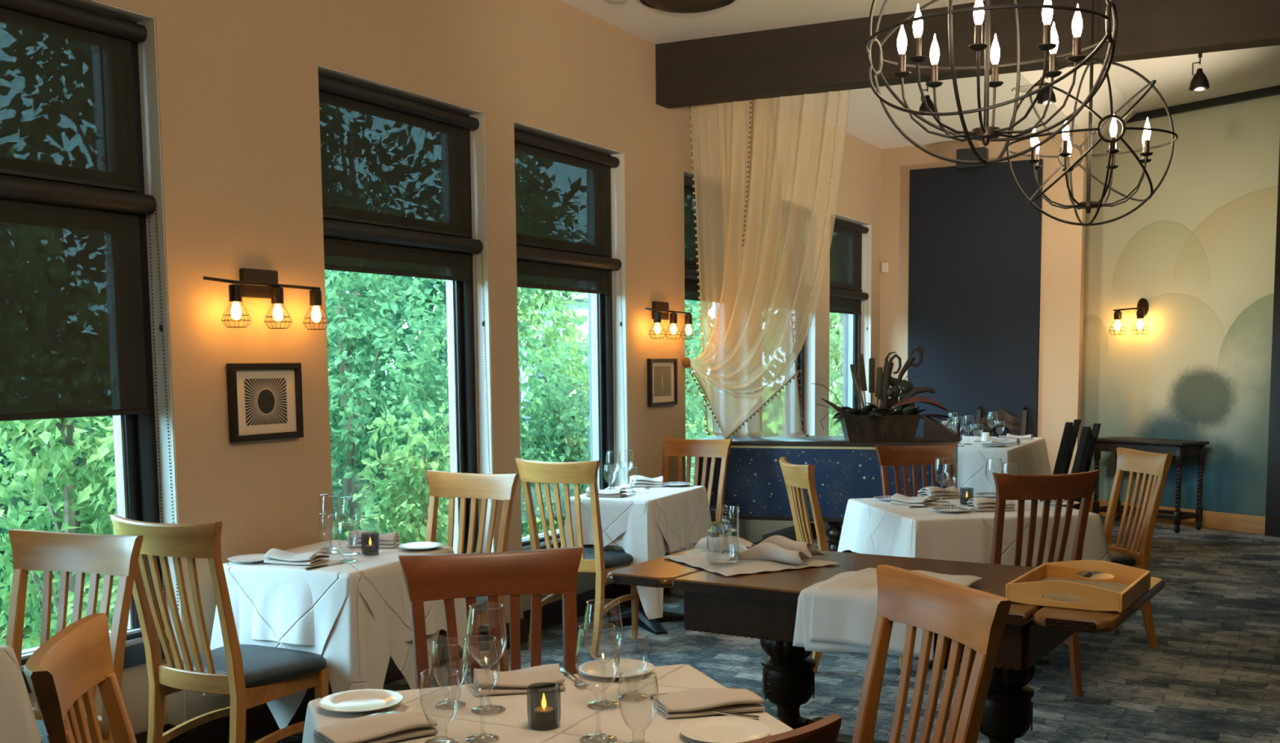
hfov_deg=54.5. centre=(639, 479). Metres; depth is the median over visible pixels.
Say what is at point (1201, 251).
wall
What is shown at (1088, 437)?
chair
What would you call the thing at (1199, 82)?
light
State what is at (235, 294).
socket
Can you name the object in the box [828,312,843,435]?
leafy tree
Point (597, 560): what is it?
dining chair
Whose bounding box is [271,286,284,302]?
socket
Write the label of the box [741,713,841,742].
dining chair
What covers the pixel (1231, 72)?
ceiling
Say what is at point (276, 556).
napkin
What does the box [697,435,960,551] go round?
partition
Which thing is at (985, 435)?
sugar pot
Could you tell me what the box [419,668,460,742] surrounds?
water goblet
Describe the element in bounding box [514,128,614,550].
window
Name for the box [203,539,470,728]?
tablecloth
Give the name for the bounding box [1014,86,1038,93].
grille
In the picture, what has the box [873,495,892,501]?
bread plate
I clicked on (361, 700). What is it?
bread plate
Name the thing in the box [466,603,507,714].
wine glass
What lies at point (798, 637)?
napkin
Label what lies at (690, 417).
leafy shrub
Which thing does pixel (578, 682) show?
fork
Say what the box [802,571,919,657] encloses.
napkin
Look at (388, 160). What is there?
roller blind
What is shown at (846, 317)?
trim
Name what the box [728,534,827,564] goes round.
napkin
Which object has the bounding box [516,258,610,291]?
shade
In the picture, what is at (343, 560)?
water goblet
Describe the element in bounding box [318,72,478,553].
window
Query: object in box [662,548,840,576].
napkin
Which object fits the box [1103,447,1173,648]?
dining chair
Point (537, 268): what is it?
roller blind
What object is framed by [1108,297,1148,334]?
wall sconce
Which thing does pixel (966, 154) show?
wall speaker
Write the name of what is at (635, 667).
bread plate
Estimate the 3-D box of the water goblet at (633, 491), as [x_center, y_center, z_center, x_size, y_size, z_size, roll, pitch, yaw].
[-0.053,-0.001,7.051,0.079,0.142,0.079,2,6,29]
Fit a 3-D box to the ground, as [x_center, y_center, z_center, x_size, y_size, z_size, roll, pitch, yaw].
[-11.243,-2.023,46.185,55.700,0.550,110.000,2,6,29]
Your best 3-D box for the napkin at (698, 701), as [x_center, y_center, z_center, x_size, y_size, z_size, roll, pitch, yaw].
[0.145,0.470,2.657,0.222,0.038,0.116,-2,6,-13]
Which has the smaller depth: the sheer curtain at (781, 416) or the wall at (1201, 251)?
the sheer curtain at (781, 416)
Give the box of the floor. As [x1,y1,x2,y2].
[247,515,1279,742]
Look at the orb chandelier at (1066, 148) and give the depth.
6.19 m
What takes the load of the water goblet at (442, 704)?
on the tablecloth at (578, 721)
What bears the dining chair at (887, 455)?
on the floor
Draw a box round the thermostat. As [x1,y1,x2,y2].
[881,262,888,272]
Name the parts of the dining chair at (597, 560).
leg, crest rail, rail, leg, seat, seat frame, leg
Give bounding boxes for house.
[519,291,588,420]
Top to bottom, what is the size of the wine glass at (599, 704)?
0.228 m
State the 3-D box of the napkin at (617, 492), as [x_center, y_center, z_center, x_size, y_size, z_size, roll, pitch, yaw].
[-0.189,0.064,6.881,0.208,0.048,0.130,1,6,14]
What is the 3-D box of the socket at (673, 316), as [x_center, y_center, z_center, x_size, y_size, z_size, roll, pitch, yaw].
[0.212,-1.025,7.880,0.049,0.066,0.048,2,6,29]
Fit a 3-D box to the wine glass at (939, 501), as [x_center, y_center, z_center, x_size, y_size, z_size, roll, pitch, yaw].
[1.568,0.001,6.458,0.087,0.228,0.087,2,6,29]
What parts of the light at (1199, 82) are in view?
lamp shade, stem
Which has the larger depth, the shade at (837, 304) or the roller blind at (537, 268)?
the shade at (837, 304)
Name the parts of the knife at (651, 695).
handle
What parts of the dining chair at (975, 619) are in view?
leg, crest rail, leg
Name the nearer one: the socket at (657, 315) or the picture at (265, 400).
the picture at (265, 400)
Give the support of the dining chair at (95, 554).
on the floor
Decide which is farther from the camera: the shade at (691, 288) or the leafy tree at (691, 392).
the leafy tree at (691, 392)
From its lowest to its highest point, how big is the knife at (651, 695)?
0.006 m
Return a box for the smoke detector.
[604,0,627,3]
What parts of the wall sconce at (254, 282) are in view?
bulb, plate, bulb, bulb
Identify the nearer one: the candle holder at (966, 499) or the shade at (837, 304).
the candle holder at (966, 499)
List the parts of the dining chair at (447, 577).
leg, crest rail, leg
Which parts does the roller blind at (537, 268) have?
bead chain, bead chain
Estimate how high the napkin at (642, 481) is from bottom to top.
0.066 m
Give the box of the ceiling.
[560,0,1279,148]
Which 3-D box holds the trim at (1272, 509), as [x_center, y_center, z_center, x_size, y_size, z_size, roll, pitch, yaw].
[5.364,-1.409,10.244,0.180,3.775,0.200,-4,6,-33]
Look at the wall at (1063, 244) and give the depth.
11.10 m
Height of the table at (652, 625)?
0.757 m
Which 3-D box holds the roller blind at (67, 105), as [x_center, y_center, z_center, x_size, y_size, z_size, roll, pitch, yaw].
[-2.084,-1.296,4.015,0.063,0.596,1.177,2,6,29]
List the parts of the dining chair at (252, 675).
leg, crest rail, rail, leg, seat frame, leg, seat, leg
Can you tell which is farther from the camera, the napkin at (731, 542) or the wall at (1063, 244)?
the wall at (1063, 244)
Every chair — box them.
[5,528,143,742]
[23,613,137,742]
[110,513,328,742]
[390,470,519,687]
[398,546,583,688]
[515,457,639,657]
[662,437,732,593]
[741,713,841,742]
[778,457,902,673]
[852,564,1011,742]
[875,443,955,497]
[956,469,1099,697]
[974,404,1028,435]
[1053,419,1081,474]
[1064,422,1101,509]
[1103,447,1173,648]
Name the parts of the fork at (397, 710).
handle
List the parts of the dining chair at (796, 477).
leg, crest rail, leg, leg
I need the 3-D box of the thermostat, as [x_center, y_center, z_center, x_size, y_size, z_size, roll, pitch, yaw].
[2.313,-2.006,11.742,0.060,0.100,0.031,2,6,29]
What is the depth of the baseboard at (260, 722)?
5.93 m
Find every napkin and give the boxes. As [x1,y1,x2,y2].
[263,548,329,564]
[313,711,438,742]
[346,529,400,547]
[473,663,565,695]
[585,486,626,497]
[629,475,663,486]
[653,687,765,718]
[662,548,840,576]
[694,535,755,551]
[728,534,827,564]
[792,571,849,647]
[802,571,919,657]
[889,493,937,506]
[917,485,960,499]
[966,497,1015,511]
[991,437,1020,444]
[1006,433,1033,439]
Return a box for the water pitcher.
[705,506,739,564]
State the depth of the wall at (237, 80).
5.25 m
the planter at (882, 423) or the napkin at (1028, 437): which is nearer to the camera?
the planter at (882, 423)
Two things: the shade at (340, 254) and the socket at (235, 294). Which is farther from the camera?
the shade at (340, 254)
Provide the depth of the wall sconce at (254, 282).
4.90 m
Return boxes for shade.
[0,196,147,414]
[323,235,470,277]
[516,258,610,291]
[684,279,700,297]
[829,296,861,312]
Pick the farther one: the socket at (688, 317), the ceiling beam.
the socket at (688, 317)
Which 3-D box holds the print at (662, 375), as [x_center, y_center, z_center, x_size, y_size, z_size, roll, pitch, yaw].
[0.145,-0.633,7.975,0.001,0.190,0.236,2,6,29]
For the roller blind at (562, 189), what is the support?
attached to the window at (602, 331)
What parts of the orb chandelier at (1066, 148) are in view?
bulb, bulb, arm, arm, bulb, bulb, arm, arm, rod, stem, arm, arm, bulb, arm, arm, bulb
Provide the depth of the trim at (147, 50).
6.29 m
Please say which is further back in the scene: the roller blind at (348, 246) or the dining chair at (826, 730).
the roller blind at (348, 246)
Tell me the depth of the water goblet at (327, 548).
4.97 m
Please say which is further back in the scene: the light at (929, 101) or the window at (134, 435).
the light at (929, 101)
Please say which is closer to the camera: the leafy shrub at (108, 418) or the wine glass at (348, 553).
the wine glass at (348, 553)
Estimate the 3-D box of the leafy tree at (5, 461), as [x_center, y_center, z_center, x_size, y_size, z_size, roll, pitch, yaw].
[-4.580,-0.523,8.884,2.439,4.247,3.152,-3,6,-23]
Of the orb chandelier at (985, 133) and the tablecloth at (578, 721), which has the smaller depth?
the tablecloth at (578, 721)
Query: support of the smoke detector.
attached to the ceiling
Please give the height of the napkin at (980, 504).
0.066 m
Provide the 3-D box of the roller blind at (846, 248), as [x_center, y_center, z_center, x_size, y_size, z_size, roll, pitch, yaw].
[1.836,-2.003,11.093,0.063,0.596,1.079,2,6,29]
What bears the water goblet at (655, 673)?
on the tablecloth at (578, 721)
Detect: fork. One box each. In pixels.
[367,704,409,715]
[560,668,590,686]
[711,711,759,719]
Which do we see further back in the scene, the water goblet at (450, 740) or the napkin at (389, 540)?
the napkin at (389, 540)
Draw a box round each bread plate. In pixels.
[227,553,266,563]
[318,688,403,712]
[398,542,444,550]
[578,658,653,678]
[663,481,691,486]
[679,715,770,742]
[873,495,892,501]
[932,506,969,512]
[975,492,995,497]
[980,443,1008,447]
[1041,500,1079,506]
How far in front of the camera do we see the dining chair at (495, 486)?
5.63 m
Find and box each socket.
[228,284,242,302]
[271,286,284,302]
[309,288,321,306]
[653,311,661,321]
[669,312,677,323]
[684,313,692,323]
[1113,310,1121,319]
[1136,309,1144,318]
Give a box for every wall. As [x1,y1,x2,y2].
[28,0,881,733]
[879,128,1087,500]
[1080,94,1279,516]
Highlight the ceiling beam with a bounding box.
[655,0,1279,108]
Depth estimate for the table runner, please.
3.90 m
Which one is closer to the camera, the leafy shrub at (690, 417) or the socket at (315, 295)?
the socket at (315, 295)
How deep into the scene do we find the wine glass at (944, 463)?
6.29 m
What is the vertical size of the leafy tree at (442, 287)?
9.895 m
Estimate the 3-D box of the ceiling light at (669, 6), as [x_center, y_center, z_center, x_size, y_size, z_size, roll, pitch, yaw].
[0.259,-2.588,6.713,0.534,0.066,0.534,2,6,29]
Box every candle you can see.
[364,537,376,551]
[533,693,554,721]
[962,490,971,501]
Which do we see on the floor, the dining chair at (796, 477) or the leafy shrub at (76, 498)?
the dining chair at (796, 477)
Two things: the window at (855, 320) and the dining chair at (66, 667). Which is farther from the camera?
the window at (855, 320)
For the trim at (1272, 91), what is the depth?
10.66 m
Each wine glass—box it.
[318,493,341,553]
[338,497,360,555]
[462,635,499,741]
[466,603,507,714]
[575,623,619,742]
[582,600,623,709]
[619,449,634,488]
[933,457,951,502]
[941,462,957,506]
[985,457,1003,494]
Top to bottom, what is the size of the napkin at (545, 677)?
0.048 m
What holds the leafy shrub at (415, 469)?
on the ground
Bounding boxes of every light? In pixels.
[639,0,734,13]
[919,79,935,111]
[1037,66,1056,103]
[1188,51,1209,90]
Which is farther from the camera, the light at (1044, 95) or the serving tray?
the light at (1044, 95)
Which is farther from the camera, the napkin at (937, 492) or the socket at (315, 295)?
the napkin at (937, 492)
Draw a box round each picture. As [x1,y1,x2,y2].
[226,362,303,442]
[647,358,677,406]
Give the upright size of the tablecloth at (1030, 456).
0.659 m
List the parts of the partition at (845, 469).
leg, moulding, panel, leg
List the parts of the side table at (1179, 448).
leg, leg, leg, leg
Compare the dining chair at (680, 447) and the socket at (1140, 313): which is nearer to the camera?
the dining chair at (680, 447)
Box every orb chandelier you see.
[864,0,1117,164]
[1006,0,1177,226]
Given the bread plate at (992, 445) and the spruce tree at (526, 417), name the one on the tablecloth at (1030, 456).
the bread plate at (992, 445)
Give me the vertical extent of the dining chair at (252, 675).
1.013 m
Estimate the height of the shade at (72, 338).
0.749 m
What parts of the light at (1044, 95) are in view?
lamp shade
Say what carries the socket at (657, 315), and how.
attached to the wall sconce at (660, 311)
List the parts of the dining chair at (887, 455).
leg, crest rail, leg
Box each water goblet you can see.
[317,512,337,550]
[337,522,358,562]
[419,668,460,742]
[431,638,468,707]
[603,464,617,489]
[613,631,649,699]
[617,671,658,742]
[623,466,637,493]
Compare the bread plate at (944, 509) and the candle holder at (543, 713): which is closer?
the candle holder at (543, 713)
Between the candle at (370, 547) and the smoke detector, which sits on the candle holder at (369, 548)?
the candle at (370, 547)
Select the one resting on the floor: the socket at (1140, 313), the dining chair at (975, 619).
the dining chair at (975, 619)
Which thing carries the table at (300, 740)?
on the floor
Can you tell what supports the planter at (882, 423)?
on the partition at (845, 469)
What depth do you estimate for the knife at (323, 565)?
4.55 m
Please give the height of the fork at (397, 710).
0.010 m
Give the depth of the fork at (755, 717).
2.59 m
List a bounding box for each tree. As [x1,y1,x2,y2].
[0,417,115,638]
[4,271,383,540]
[324,269,447,541]
[324,270,447,493]
[370,275,572,419]
[414,287,589,449]
[522,321,571,434]
[563,299,840,432]
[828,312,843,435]
[829,315,840,394]
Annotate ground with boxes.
[0,386,839,648]
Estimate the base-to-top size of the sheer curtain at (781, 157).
2.150 m
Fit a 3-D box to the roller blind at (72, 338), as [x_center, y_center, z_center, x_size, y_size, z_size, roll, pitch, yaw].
[-2.069,-0.228,4.123,0.080,1.538,1.192,2,6,29]
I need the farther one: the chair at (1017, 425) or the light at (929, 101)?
the chair at (1017, 425)
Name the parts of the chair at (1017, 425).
leg, crest rail, leg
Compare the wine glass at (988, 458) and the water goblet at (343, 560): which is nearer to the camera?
the water goblet at (343, 560)
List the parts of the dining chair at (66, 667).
leg, leg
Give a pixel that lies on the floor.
(1213, 674)
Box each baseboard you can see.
[134,521,842,742]
[1088,498,1265,534]
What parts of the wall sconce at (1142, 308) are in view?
bulb, bulb, plate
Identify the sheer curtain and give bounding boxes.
[682,89,850,439]
[688,103,808,437]
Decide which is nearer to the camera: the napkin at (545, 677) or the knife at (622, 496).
the napkin at (545, 677)
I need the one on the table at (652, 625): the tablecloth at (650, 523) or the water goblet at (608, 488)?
the tablecloth at (650, 523)
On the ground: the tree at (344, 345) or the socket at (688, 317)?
the tree at (344, 345)
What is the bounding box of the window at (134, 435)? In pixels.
[0,0,169,693]
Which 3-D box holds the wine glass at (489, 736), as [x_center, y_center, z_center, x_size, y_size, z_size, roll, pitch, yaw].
[-0.312,0.411,2.446,0.074,0.202,0.074,-4,6,-29]
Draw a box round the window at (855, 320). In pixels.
[831,217,861,408]
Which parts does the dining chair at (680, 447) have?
leg, crest rail, seat frame, leg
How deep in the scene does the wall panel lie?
11.32 m
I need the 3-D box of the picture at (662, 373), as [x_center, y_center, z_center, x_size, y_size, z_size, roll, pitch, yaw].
[0.146,-0.628,7.975,0.030,0.300,0.365,2,6,29]
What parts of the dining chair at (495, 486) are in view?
leg, leg, seat frame, crest rail, seat, leg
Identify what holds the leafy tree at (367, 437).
on the ground
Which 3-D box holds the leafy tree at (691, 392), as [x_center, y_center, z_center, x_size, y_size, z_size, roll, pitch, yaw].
[1.657,-5.195,28.380,7.280,10.524,6.939,0,5,4]
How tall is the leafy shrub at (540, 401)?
3.438 m
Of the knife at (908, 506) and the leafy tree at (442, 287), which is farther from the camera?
the leafy tree at (442, 287)
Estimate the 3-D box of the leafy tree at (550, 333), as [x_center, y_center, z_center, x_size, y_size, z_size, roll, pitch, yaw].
[-1.431,-1.709,14.877,2.196,4.736,2.204,2,6,22]
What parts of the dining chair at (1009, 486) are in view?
leg, crest rail, leg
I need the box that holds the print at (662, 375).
[653,366,671,396]
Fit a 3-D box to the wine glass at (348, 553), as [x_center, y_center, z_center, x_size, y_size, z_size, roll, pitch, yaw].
[-1.128,0.178,4.842,0.084,0.221,0.084,2,6,29]
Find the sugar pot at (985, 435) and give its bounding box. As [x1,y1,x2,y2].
[981,431,990,440]
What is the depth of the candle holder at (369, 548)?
4.83 m
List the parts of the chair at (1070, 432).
leg, panel, crest rail, leg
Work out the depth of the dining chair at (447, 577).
3.26 m
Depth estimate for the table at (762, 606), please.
4.18 m
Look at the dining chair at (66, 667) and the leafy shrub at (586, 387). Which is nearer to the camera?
the dining chair at (66, 667)
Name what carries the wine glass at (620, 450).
on the tablecloth at (650, 523)
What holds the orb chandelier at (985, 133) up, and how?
hanging from the ceiling
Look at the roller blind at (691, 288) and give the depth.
8.47 m
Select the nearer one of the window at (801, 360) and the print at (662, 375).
the print at (662, 375)
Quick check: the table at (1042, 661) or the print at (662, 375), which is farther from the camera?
the print at (662, 375)
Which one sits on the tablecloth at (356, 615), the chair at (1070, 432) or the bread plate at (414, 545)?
the bread plate at (414, 545)
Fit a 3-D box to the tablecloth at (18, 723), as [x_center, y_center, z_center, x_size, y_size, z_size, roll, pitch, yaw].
[-2.069,0.715,3.165,0.746,0.500,0.860,2,6,25]
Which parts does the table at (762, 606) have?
leg, leg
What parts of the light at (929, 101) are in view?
lamp shade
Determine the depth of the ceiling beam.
7.06 m
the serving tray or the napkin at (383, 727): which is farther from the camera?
the serving tray
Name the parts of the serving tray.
panel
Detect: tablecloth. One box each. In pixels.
[0,644,41,742]
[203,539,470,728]
[302,663,794,742]
[560,484,713,619]
[837,494,1111,574]
[957,435,1050,495]
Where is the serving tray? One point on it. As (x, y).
(1056, 584)
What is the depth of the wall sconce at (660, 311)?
7.87 m
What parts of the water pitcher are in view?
handle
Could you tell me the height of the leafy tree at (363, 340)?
7.425 m
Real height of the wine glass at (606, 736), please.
0.228 m
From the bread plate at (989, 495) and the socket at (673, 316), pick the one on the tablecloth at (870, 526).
the bread plate at (989, 495)
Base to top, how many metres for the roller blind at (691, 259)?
0.596 m
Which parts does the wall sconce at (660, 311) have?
bulb, plate, bulb, bulb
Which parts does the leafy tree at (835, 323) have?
crown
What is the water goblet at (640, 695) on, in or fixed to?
on the tablecloth at (578, 721)
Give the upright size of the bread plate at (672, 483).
0.016 m
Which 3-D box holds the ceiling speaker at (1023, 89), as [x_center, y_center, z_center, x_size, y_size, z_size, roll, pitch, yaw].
[2.880,-2.871,9.134,0.280,0.016,0.280,2,6,29]
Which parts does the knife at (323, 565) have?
handle, blade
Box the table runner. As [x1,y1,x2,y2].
[809,568,983,660]
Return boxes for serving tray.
[1005,560,1151,613]
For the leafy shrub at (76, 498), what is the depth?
6.87 m
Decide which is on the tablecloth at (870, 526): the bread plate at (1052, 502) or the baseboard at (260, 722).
the bread plate at (1052, 502)
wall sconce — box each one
[203,267,330,329]
[644,301,697,339]
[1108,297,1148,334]
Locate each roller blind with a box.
[0,0,146,192]
[0,174,178,608]
[318,74,479,238]
[323,218,490,502]
[514,128,619,257]
[515,244,626,462]
[684,176,698,269]
[684,267,700,301]
[829,217,868,291]
[829,287,869,402]
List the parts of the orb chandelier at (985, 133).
bulb, bulb, bulb, arm, arm, arm, bulb, arm, rod, arm, bulb, arm, arm, arm, bulb, bulb, bulb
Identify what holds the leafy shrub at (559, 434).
on the ground
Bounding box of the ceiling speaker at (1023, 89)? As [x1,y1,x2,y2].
[1012,84,1043,93]
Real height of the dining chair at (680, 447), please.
1.013 m
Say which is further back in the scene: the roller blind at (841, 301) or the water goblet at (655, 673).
the roller blind at (841, 301)
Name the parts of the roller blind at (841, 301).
bead chain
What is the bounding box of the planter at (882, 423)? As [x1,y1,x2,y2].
[811,344,951,440]
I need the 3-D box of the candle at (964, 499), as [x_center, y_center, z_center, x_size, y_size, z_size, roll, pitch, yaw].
[1.672,0.082,6.363,0.043,0.054,0.043,2,6,29]
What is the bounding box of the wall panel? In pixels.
[907,158,1043,437]
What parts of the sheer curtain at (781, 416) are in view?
pompom trim, pompom trim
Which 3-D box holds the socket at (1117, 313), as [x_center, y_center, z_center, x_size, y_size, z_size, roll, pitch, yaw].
[4.402,-1.522,11.455,0.067,0.080,0.068,-4,6,-33]
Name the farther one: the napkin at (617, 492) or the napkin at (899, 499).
the napkin at (617, 492)
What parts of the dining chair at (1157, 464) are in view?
leg, seat, rail, crest rail, leg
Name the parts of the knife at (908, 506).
handle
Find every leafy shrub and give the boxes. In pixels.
[0,415,119,650]
[53,416,118,622]
[344,395,450,546]
[385,277,590,537]
[519,368,590,534]
[521,333,590,497]
[574,299,710,485]
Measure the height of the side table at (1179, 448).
0.775 m
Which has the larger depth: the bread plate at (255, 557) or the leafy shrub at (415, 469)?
the leafy shrub at (415, 469)
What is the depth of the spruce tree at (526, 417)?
28.99 m
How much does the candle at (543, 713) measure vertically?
0.054 m
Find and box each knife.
[304,560,349,569]
[619,493,635,497]
[648,687,739,698]
[906,506,946,507]
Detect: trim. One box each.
[59,0,871,725]
[588,293,848,461]
[1125,84,1279,123]
[1264,142,1279,537]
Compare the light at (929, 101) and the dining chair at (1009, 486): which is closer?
the dining chair at (1009, 486)
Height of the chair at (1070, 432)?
1.070 m
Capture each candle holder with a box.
[361,533,379,555]
[527,684,560,729]
[960,487,973,504]
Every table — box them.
[283,736,302,742]
[584,597,684,634]
[606,547,1164,742]
[928,657,1048,669]
[1092,436,1209,533]
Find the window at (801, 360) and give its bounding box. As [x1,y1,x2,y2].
[795,342,804,434]
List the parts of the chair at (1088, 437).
leg, panel, crest rail, leg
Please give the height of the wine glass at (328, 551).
0.228 m
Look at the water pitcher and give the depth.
4.49 m
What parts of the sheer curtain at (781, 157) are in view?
pompom trim, pompom trim, pompom trim, pompom trim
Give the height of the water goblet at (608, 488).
0.142 m
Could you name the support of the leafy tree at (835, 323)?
on the ground
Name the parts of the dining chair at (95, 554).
leg, seat, rail, crest rail, leg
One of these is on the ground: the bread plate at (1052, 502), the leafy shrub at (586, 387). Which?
the leafy shrub at (586, 387)
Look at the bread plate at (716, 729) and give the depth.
2.48 m
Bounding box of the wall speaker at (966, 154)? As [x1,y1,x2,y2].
[955,146,988,169]
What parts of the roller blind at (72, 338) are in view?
bead chain, bead chain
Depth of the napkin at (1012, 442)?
9.74 m
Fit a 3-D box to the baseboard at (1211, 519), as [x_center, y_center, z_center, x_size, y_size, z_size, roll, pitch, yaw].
[4.583,0.294,11.561,0.021,0.152,2.600,-4,6,-33]
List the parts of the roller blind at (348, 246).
bead chain, bead chain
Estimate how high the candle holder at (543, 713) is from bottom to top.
0.084 m
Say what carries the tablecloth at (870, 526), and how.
on the table at (1042, 661)

